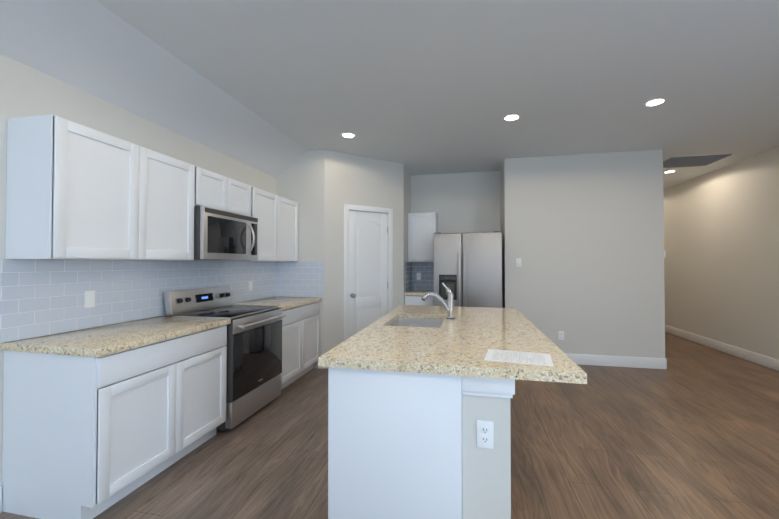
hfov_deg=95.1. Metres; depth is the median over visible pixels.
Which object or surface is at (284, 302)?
countertop
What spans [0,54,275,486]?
wall
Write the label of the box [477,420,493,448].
outlet
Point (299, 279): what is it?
tile backsplash
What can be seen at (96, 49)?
ceiling
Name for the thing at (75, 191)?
upper cabinet
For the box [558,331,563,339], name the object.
outlet
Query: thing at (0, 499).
baseboard
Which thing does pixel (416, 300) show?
base cabinet
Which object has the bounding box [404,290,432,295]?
countertop
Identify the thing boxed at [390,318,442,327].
double-bowl sink
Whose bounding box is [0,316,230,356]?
countertop
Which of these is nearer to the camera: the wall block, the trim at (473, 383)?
the trim at (473, 383)
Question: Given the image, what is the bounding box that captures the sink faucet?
[422,283,454,318]
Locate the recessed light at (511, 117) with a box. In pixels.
[503,114,520,120]
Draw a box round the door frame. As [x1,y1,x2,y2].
[344,204,392,340]
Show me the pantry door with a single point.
(368, 268)
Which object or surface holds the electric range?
on the floor
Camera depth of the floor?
2.48 m
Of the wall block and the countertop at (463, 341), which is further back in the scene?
the wall block
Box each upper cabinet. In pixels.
[5,114,194,259]
[194,166,251,215]
[224,186,297,261]
[408,212,437,261]
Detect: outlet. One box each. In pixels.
[84,290,94,307]
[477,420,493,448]
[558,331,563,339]
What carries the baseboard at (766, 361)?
attached to the wall at (721, 259)
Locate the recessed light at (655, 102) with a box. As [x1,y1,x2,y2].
[644,98,666,105]
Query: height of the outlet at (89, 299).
0.114 m
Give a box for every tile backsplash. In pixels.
[0,259,275,342]
[275,262,323,296]
[405,262,411,291]
[412,262,432,289]
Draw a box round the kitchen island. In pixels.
[328,318,514,518]
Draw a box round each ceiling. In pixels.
[0,0,306,176]
[96,0,778,189]
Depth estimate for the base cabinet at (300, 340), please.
3.96 m
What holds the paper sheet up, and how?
on the countertop at (463, 341)
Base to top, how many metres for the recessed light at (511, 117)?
0.004 m
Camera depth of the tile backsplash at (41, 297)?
2.42 m
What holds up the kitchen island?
on the floor
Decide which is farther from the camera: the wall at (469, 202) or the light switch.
the wall at (469, 202)
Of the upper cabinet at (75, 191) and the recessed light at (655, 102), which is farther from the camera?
the recessed light at (655, 102)
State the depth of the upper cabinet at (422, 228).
5.48 m
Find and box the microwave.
[194,206,257,259]
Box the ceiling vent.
[663,153,735,167]
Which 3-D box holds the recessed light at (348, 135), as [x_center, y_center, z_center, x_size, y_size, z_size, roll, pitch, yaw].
[-0.463,-1.387,4.008,0.170,0.004,0.170,0,-1,12]
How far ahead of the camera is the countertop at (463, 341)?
1.80 m
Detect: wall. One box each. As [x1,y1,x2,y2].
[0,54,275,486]
[276,150,324,368]
[324,150,403,368]
[403,164,410,304]
[411,171,499,232]
[663,146,778,359]
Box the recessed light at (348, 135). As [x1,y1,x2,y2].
[341,132,355,137]
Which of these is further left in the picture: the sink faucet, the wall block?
the sink faucet
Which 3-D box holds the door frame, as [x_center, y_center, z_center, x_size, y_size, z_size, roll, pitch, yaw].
[-0.301,0.342,4.877,0.761,2.103,0.115,1,-1,-33]
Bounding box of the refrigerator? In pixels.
[433,231,501,307]
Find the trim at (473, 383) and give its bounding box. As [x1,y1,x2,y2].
[460,376,514,389]
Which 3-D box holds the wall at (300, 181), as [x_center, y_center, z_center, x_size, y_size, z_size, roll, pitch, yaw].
[-1.145,0.004,4.618,0.680,2.770,0.100,0,-1,12]
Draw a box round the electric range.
[163,286,285,431]
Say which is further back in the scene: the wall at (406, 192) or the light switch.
the wall at (406, 192)
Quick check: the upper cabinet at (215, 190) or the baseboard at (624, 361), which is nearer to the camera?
the upper cabinet at (215, 190)
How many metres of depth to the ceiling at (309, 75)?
2.69 m
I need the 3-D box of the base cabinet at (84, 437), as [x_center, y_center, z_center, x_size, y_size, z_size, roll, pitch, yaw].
[-1.663,0.928,2.330,0.628,0.859,0.995,0,-1,12]
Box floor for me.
[0,332,778,518]
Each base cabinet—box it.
[2,325,226,518]
[281,301,319,389]
[405,295,432,305]
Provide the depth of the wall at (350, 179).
4.66 m
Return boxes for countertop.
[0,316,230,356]
[233,296,321,309]
[318,305,586,383]
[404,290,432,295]
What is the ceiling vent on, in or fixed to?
in the ceiling at (309, 75)
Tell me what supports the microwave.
attached to the upper cabinet at (215, 190)
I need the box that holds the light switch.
[516,258,520,266]
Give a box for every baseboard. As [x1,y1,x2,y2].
[0,487,1,512]
[565,353,666,368]
[665,325,778,370]
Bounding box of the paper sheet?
[484,349,553,366]
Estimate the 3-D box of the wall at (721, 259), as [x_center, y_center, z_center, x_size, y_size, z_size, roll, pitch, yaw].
[4.429,-0.026,2.436,0.100,2.770,13.400,0,-1,12]
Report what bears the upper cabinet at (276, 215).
attached to the wall at (26, 91)
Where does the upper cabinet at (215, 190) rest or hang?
attached to the wall at (26, 91)
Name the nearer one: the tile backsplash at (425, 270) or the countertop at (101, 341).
the countertop at (101, 341)
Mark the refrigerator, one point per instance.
(467, 269)
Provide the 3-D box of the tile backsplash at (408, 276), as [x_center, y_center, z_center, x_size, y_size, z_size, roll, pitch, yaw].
[0.296,0.277,5.526,0.007,0.448,0.600,0,-1,12]
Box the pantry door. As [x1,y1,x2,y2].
[349,210,387,337]
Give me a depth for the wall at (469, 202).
5.67 m
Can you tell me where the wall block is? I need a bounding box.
[500,149,664,357]

